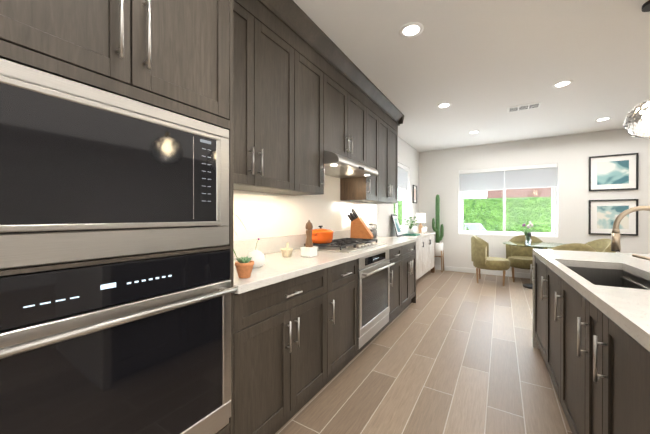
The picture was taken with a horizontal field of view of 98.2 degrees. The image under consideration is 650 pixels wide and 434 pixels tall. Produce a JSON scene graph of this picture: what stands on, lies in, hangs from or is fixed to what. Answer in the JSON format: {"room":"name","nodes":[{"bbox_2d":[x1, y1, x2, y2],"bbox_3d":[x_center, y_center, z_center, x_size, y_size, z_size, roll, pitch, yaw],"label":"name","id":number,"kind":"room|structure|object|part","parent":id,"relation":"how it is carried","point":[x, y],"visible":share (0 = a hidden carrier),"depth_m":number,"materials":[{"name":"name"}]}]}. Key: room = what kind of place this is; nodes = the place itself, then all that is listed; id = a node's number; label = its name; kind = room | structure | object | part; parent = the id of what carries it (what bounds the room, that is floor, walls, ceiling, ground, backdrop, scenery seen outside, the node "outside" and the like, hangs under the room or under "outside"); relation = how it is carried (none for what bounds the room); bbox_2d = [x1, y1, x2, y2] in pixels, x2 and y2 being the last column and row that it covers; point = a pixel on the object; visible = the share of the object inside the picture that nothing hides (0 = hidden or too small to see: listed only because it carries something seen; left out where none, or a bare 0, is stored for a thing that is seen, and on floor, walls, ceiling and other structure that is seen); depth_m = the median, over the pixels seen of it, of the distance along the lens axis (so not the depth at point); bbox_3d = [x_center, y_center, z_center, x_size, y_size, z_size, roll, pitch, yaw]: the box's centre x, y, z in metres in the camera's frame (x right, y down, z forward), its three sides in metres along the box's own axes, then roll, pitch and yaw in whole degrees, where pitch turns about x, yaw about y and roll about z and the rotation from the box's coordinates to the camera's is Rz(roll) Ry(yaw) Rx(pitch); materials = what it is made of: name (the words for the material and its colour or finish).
{"room":"kitchen and dining room","nodes":[
{"label":"kitchen and dining room","id":0,"kind":"room"},
{"bbox_2d":[376,137,418,236],"bbox_3d":[-0.475,-0.147,2.524,0.160,2.740,10.270,0,0,32],"label":"wall","id":1,"kind":"structure","parent":0,"point":[408,156],"depth_m":5.82,"materials":[{"name":"paint"}]},
{"bbox_2d":[0,0,235,135],"bbox_3d":[-0.901,-0.950,1.085,0.637,1.123,0.785,0,0,32],"label":"upper cabinet","id":2,"kind":"object","parent":1,"relation":"attached to","point":[176,56],"depth_m":0.93,"materials":[{"name":"brown wood"}]},
{"bbox_2d":[0,58,228,268],"bbox_3d":[-0.880,-0.130,1.076,0.610,0.510,0.777,0,0,32],"label":"built-in microwave","id":3,"kind":"object","parent":2,"relation":"in","point":[87,172],"visible":1,"depth_m":0.84,"materials":[{"name":"black metal"}]},
{"bbox_2d":[0,249,237,433],"bbox_3d":[-0.852,0.531,1.060,0.676,0.772,0.777,0,0,32],"label":"wall oven","id":4,"kind":"object","parent":1,"relation":"attached to","point":[141,346],"visible":0.98,"depth_m":0.88,"materials":[{"name":"black glass"}]},
{"bbox_2d":[229,0,303,195],"bbox_3d":[-0.569,-0.796,1.878,0.336,1.200,0.870,0,0,32],"label":"upper cabinet","id":5,"kind":"object","parent":1,"relation":"attached to","point":[286,93],"depth_m":1.88,"materials":[{"name":"brown wood"}]},
{"bbox_2d":[233,175,375,258],"bbox_3d":[-0.067,-0.169,2.992,0.029,0.939,3.284,0,0,32],"label":"backsplash panel","id":6,"kind":"object","parent":1,"relation":"attached to","point":[274,223],"visible":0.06,"depth_m":2.55,"materials":[{"name":"tile"}]},
{"bbox_2d":[292,36,327,195],"bbox_3d":[-0.262,-0.797,2.368,0.336,1.200,0.524,0,0,32],"label":"upper cabinet","id":7,"kind":"object","parent":1,"relation":"attached to","point":[315,62],"depth_m":2.35,"materials":[{"name":"brown wood"}]},
{"bbox_2d":[324,151,377,177],"bbox_3d":[0.151,-0.517,2.886,0.488,0.116,0.902,0,0,32],"label":"range hood","id":8,"kind":"object","parent":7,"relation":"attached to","point":[337,165],"visible":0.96,"depth_m":2.73,"materials":[{"name":"silver metal"}]},
{"bbox_2d":[328,60,367,165],"bbox_3d":[0.087,-0.989,2.924,0.336,0.820,0.910,0,0,32],"label":"upper cabinet","id":9,"kind":"object","parent":1,"relation":"attached to","point":[347,102],"depth_m":2.81,"materials":[{"name":"brown wood"}]},
{"bbox_2d":[340,96,379,203],"bbox_3d":[0.431,-0.801,3.475,0.336,1.200,0.506,0,0,32],"label":"upper cabinet","id":10,"kind":"object","parent":1,"relation":"attached to","point":[366,189],"depth_m":3.38,"materials":[{"name":"brown wood"}]},
{"bbox_2d":[380,108,399,203],"bbox_3d":[0.723,-0.802,3.941,0.336,1.200,0.832,0,0,32],"label":"upper cabinet","id":11,"kind":"object","parent":1,"relation":"attached to","point":[389,125],"depth_m":3.86,"materials":[{"name":"brown wood"}]},
{"bbox_2d":[394,163,408,228],"bbox_3d":[1.468,-0.416,5.613,0.144,1.261,1.050,0,0,32],"label":"window","id":12,"kind":"structure","parent":1,"relation":"in","point":[403,170],"depth_m":5.85,"materials":[{"name":"white plastic"}]},
{"bbox_2d":[413,185,416,202],"bbox_3d":[2.019,-0.509,6.324,0.025,0.400,0.300,0,0,32],"label":"picture frame","id":13,"kind":"object","parent":1,"relation":"attached to","point":[414,193],"visible":1,"depth_m":6.30,"materials":[{"name":"black metal"}]},
{"bbox_2d":[275,270,571,433],"bbox_3d":[2.347,1.288,0.761,6.820,0.120,10.270,0,0,32],"label":"floor","id":14,"kind":"structure","parent":0,"point":[451,352],"depth_m":2.17,"materials":[{"name":"brown wood"}]},
{"bbox_2d":[216,420,235,433],"bbox_3d":[-0.901,1.076,1.092,0.637,0.302,0.785,0,0,32],"label":"base cabinet","id":15,"kind":"object","parent":14,"relation":"on","point":[230,428],"depth_m":1.26,"materials":[{"name":"brown wood"}]},
{"bbox_2d":[229,260,335,433],"bbox_3d":[-0.452,0.785,1.807,0.637,0.879,0.865,0,0,32],"label":"base cabinet","id":16,"kind":"object","parent":14,"relation":"on","point":[283,334],"depth_m":1.55,"materials":[{"name":"brown wood"}]},
{"bbox_2d":[336,259,359,374],"bbox_3d":[-0.140,0.784,2.305,0.637,0.879,0.549,0,0,32],"label":"base cabinet","id":17,"kind":"object","parent":14,"relation":"on","point":[347,272],"depth_m":2.22,"materials":[{"name":"brown wood"}]},
{"bbox_2d":[378,245,403,331],"bbox_3d":[0.544,0.780,3.398,0.637,0.879,0.510,0,0,32],"label":"base cabinet","id":18,"kind":"object","parent":14,"relation":"on","point":[396,255],"depth_m":3.27,"materials":[{"name":"brown wood"}]},
{"bbox_2d":[357,250,394,349],"bbox_3d":[0.260,0.730,2.828,0.666,0.773,0.752,0,0,32],"label":"oven","id":19,"kind":"object","parent":18,"relation":"in","point":[373,279],"visible":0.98,"depth_m":2.61,"materials":[{"name":"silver metal"}]},
{"bbox_2d":[404,242,415,308],"bbox_3d":[0.818,0.779,3.835,0.637,0.879,0.759,0,0,32],"label":"base cabinet","id":20,"kind":"object","parent":14,"relation":"on","point":[409,249],"depth_m":3.70,"materials":[{"name":"brown wood"}]},
{"bbox_2d":[234,236,417,293],"bbox_3d":[0.185,0.321,2.795,0.667,0.039,3.216,0,0,32],"label":"countertop","id":21,"kind":"structure","parent":20,"relation":"on","point":[276,267],"depth_m":1.89,"materials":[{"name":"stone"}]},
{"bbox_2d":[235,256,253,277],"bbox_3d":[-0.408,0.253,1.427,0.096,0.104,0.096,0,0,32],"label":"succulent","id":22,"kind":"object","parent":21,"relation":"on","point":[244,266],"visible":1,"depth_m":1.40,"materials":[{"name":"ceramic"}]},
{"bbox_2d":[246,238,265,267],"bbox_3d":[-0.421,0.216,1.707,0.120,0.177,0.120,0,0,32],"label":"vase","id":23,"kind":"object","parent":21,"relation":"on","point":[258,257],"visible":0.88,"depth_m":1.67,"materials":[{"name":"ceramic"}]},
{"bbox_2d":[281,243,292,256],"bbox_3d":[-0.292,0.251,2.157,0.096,0.104,0.096,0,0,32],"label":"mortar","id":24,"kind":"object","parent":21,"relation":"on","point":[286,251],"visible":1,"depth_m":2.13,"materials":[{"name":"beige ceramic"}]},
{"bbox_2d":[300,246,317,256],"bbox_3d":[-0.122,0.267,2.175,0.096,0.072,0.106,0,0,32],"label":"box","id":25,"kind":"object","parent":21,"relation":"on","point":[308,251],"visible":0.92,"depth_m":2.14,"materials":[{"name":"ceramic"}]},
{"bbox_2d":[305,220,312,246],"bbox_3d":[-0.122,0.127,2.174,0.060,0.207,0.060,0,0,32],"label":"pepper mill","id":26,"kind":"object","parent":25,"relation":"on","point":[309,228],"visible":1,"depth_m":2.15,"materials":[{"name":"brown wood"}]},
{"bbox_2d":[300,238,385,252],"bbox_3d":[0.218,0.274,2.858,0.510,0.054,0.880,0,0,32],"label":"gas cooktop","id":27,"kind":"object","parent":21,"relation":"in","point":[345,245],"visible":0.92,"depth_m":2.67,"materials":[{"name":"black metal"}]},
{"bbox_2d":[312,226,333,243],"bbox_3d":[-0.041,0.164,2.690,0.250,0.163,0.312,0,0,32],"label":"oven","id":28,"kind":"object","parent":27,"relation":"on","point":[320,235],"visible":0.83,"depth_m":2.59,"materials":[{"name":"ceramic"}]},
{"bbox_2d":[347,209,373,238],"bbox_3d":[0.429,0.098,3.421,0.311,0.401,0.125,0,0,22],"label":"knife block","id":29,"kind":"object","parent":21,"relation":"on","point":[359,228],"visible":0.98,"depth_m":3.38,"materials":[{"name":"brown wood"}]},
{"bbox_2d":[369,222,376,237],"bbox_3d":[0.674,0.180,3.982,0.110,0.233,0.110,0,0,32],"label":"glass canister","id":30,"kind":"object","parent":21,"relation":"on","point":[373,225],"visible":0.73,"depth_m":3.93,"materials":[{"name":"clear glass"}]},
{"bbox_2d":[391,232,435,279],"bbox_3d":[1.778,0.778,5.535,0.459,0.870,1.744,0,0,32],"label":"sideboard","id":31,"kind":"object","parent":14,"relation":"on","point":[425,252],"visible":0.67,"depth_m":5.34,"materials":[{"name":"white wood"}]},
{"bbox_2d":[391,214,402,236],"bbox_3d":[1.278,0.149,5.008,0.124,0.387,0.300,0,0,32],"label":"frame","id":32,"kind":"object","parent":31,"relation":"on","point":[396,224],"visible":1,"depth_m":4.97,"materials":[{"name":"metal"}]},
{"bbox_2d":[403,216,419,235],"bbox_3d":[1.609,0.166,5.273,0.277,0.354,0.320,0,0,32],"label":"potted plant","id":33,"kind":"object","parent":31,"relation":"on","point":[410,231],"visible":1,"depth_m":5.22,"materials":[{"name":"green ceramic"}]},
{"bbox_2d":[414,226,426,233],"bbox_3d":[2.033,0.262,5.940,0.205,0.158,0.480,0,0,32],"label":"candles","id":34,"kind":"object","parent":31,"relation":"on","point":[424,230],"visible":0.9,"depth_m":5.77,"materials":[{"name":"wax"}]},
{"bbox_2d":[416,213,425,232],"bbox_3d":[2.030,0.131,5.977,0.200,0.420,0.200,0,0,32],"label":"table lamp","id":35,"kind":"object","parent":31,"relation":"on","point":[420,218],"visible":0.85,"depth_m":5.91,"materials":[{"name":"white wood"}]},
{"bbox_2d":[432,194,443,271],"bbox_3d":[2.525,0.353,6.316,0.252,1.715,0.252,0,0,32],"label":"plant","id":36,"kind":"object","parent":14,"relation":"on","point":[439,235],"visible":0.88,"depth_m":6.28,"materials":[{"name":"green plant"}]},
{"bbox_2d":[471,235,509,285],"bbox_3d":[3.079,0.784,5.253,0.631,0.860,0.648,0,0,32],"label":"dining chair","id":37,"kind":"object","parent":14,"relation":"on","point":[481,258],"visible":1,"depth_m":5.10,"materials":[{"name":"green fabric"}]},
{"bbox_2d":[506,235,546,281],"bbox_3d":[3.807,0.784,5.332,0.649,0.860,0.632,0,0,32],"label":"dining chair","id":38,"kind":"object","parent":14,"relation":"on","point":[520,257],"visible":0.62,"depth_m":5.47,"materials":[{"name":"green fabric"}]},
{"bbox_2d":[503,241,563,288],"bbox_3d":[3.674,0.840,4.855,1.040,0.750,1.040,0,0,32],"label":"glass dining table","id":39,"kind":"object","parent":14,"relation":"on","point":[538,245],"visible":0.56,"depth_m":4.80,"materials":[{"name":"clear glass"}]},
{"bbox_2d":[522,221,532,243],"bbox_3d":[3.464,0.265,4.818,0.166,0.400,0.187,0,0,32],"label":"vase","id":40,"kind":"object","parent":39,"relation":"on","point":[528,236],"visible":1,"depth_m":4.79,"materials":[{"name":"clear glass"}]},
{"bbox_2d":[549,243,595,251],"bbox_3d":[3.519,0.788,4.106,0.630,0.860,0.630,0,0,32],"label":"dining chair","id":41,"kind":"object","parent":14,"relation":"on","point":[577,247],"visible":0.15,"depth_m":3.84,"materials":[{"name":"green fabric"}]},
{"bbox_2d":[530,253,649,433],"bbox_3d":[1.696,0.788,1.407,0.926,0.875,2.396,0,0,32],"label":"kitchen island","id":42,"kind":"object","parent":14,"relation":"on","point":[590,341],"depth_m":1.23,"materials":[{"name":"wood"}]},
{"bbox_2d":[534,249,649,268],"bbox_3d":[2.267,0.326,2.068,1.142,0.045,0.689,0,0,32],"label":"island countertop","id":43,"kind":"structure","parent":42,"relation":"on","point":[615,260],"depth_m":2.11,"materials":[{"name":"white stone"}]},
{"bbox_2d":[546,257,649,288],"bbox_3d":[1.882,0.328,1.402,1.150,0.045,0.928,0,0,32],"label":"island countertop","id":44,"kind":"structure","parent":42,"relation":"on","point":[571,278],"depth_m":1.67,"materials":[{"name":"white stone"}]},
{"bbox_2d":[611,206,649,259],"bbox_3d":[1.733,0.122,1.526,0.267,0.366,0.064,0,0,32],"label":"pull-down faucet","id":45,"kind":"object","parent":44,"relation":"on","point":[615,241],"visible":1,"depth_m":1.56,"materials":[{"name":"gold metal"}]},
{"bbox_2d":[578,281,649,356],"bbox_3d":[1.451,0.331,0.658,1.148,0.045,0.869,0,0,32],"label":"island countertop","id":46,"kind":"structure","parent":42,"relation":"on","point":[629,308],"depth_m":0.98,"materials":[{"name":"white stone"}]},
{"bbox_2d":[566,266,649,289],"bbox_3d":[1.594,0.473,1.569,0.415,0.240,0.931,0,0,32],"label":"sink basin","id":47,"kind":"object","parent":46,"relation":"in","point":[611,277],"visible":0.04,"depth_m":1.89,"materials":[{"name":"metal"}]},
{"bbox_2d":[585,239,615,252],"bbox_3d":[4.405,0.786,4.711,0.630,0.860,0.630,0,0,32],"label":"dining chair","id":48,"kind":"object","parent":14,"relation":"on","point":[601,245],"visible":0.06,"depth_m":4.72,"materials":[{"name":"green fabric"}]},
{"bbox_2d":[293,0,649,152],"bbox_3d":[2.347,-1.582,0.752,6.820,0.140,10.270,0,0,32],"label":"ceiling","id":49,"kind":"structure","parent":0,"point":[481,66],"depth_m":2.75,"materials":[{"name":"paint"}]},
{"bbox_2d":[399,22,423,37],"bbox_3d":[0.700,-1.511,2.285,0.190,0.010,0.190,0,0,32],"label":"recessed light","id":50,"kind":"object","parent":49,"relation":"in","point":[411,29],"visible":1,"depth_m":2.28,"materials":[{"name":"white plastic"}]},
{"bbox_2d":[437,102,451,107],"bbox_3d":[1.621,-1.516,3.832,0.190,0.010,0.190,0,0,32],"label":"recessed light","id":51,"kind":"object","parent":49,"relation":"in","point":[444,105],"visible":1,"depth_m":3.82,"materials":[{"name":"white plastic"}]},
{"bbox_2d":[507,102,541,112],"bbox_3d":[2.746,-1.514,3.894,0.380,0.014,0.200,0,0,32],"label":"ceiling vent","id":52,"kind":"object","parent":49,"relation":"in","point":[525,107],"visible":1,"depth_m":3.88,"materials":[{"name":"white plastic"}]},
{"bbox_2d":[552,80,573,87],"bbox_3d":[2.707,-1.514,3.211,0.190,0.010,0.190,0,0,32],"label":"recessed light","id":53,"kind":"object","parent":49,"relation":"in","point":[563,83],"visible":1,"depth_m":3.20,"materials":[{"name":"white plastic"}]},
{"bbox_2d":[595,117,611,120],"bbox_3d":[4.325,-1.518,4.381,0.190,0.010,0.190,0,0,32],"label":"recessed light","id":54,"kind":"object","parent":49,"relation":"in","point":[604,119],"visible":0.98,"depth_m":4.38,"materials":[{"name":"white plastic"}]},
{"bbox_2d":[623,0,649,138],"bbox_3d":[2.329,-1.035,1.986,0.301,0.960,0.302,0,0,32],"label":"pendant light","id":55,"kind":"object","parent":49,"relation":"hanging from","point":[636,123],"visible":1,"depth_m":1.98,"materials":[{"name":"black metal"}]},
{"bbox_3d":[2.329,-0.696,1.987,0.301,0.280,0.302,0,0,32],"label":"globe","id":56,"kind":"part","parent":55,"relation":"part of","materials":[{"name":"clear glass"}]},
{"bbox_2d":[419,129,649,273],"bbox_3d":[5.098,-0.155,4.998,6.660,2.740,0.160,0,0,32],"label":"wall","id":57,"kind":"structure","parent":0,"point":[570,155],"depth_m":5.38,"materials":[{"name":"paint"}]},
{"bbox_2d":[435,265,532,278],"bbox_3d":[4.982,1.165,4.968,6.495,0.100,0.017,0,0,32],"label":"baseboard","id":58,"kind":"structure","parent":57,"relation":"attached to","point":[484,271],"depth_m":5.96,"materials":[{"name":"white wood"}]},
{"bbox_2d":[459,163,557,236],"bbox_3d":[3.726,-0.322,5.849,1.710,1.411,0.144,0,0,32],"label":"window","id":59,"kind":"structure","parent":57,"relation":"in","point":[539,176],"depth_m":5.79,"materials":[{"name":"white plastic"}]},
{"bbox_2d":[589,199,637,235],"bbox_3d":[5.029,0.005,4.926,0.620,0.620,0.030,0,0,32],"label":"picture frame","id":60,"kind":"object","parent":57,"relation":"attached to","point":[603,214],"visible":0.94,"depth_m":4.94,"materials":[{"name":"black metal"}]},
{"bbox_2d":[589,153,638,190],"bbox_3d":[5.029,-0.775,4.923,0.620,0.620,0.030,0,0,32],"label":"picture frame","id":61,"kind":"object","parent":57,"relation":"attached to","point":[614,172],"visible":0.98,"depth_m":4.91,"materials":[{"name":"black metal"}]},
{"label":"outside","id":62,"kind":"structure","parent":0,"visible":0},
{"bbox_3d":[8.398,1.294,9.950,25.000,0.130,39.950,0,0,32],"label":"ground","id":63,"kind":"structure","parent":62,"visible":0},
{"bbox_2d":[394,197,550,231],"bbox_3d":[10.296,0.175,12.976,23.178,2.229,1.379,0,0,32],"label":"hedge","id":64,"kind":"object","parent":63,"relation":"on","point":[496,214],"depth_m":13.29,"materials":[{"name":"green plant"}]},
{"bbox_2d":[465,223,486,230],"bbox_3d":[7.255,0.744,12.431,2.394,0.956,0.800,0,0,-28],"label":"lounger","id":65,"kind":"object","parent":63,"relation":"on","point":[477,225],"depth_m":11.95,"materials":[{"name":"white"}]},
{"bbox_2d":[487,188,550,197],"bbox_3d":[18.653,-1.310,17.649,14.400,5.030,9.600,0,0,32],"label":"roof","id":66,"kind":"structure","parent":63,"relation":"on","point":[523,193],"depth_m":16.93,"materials":[{"name":"paint"}]}
]}

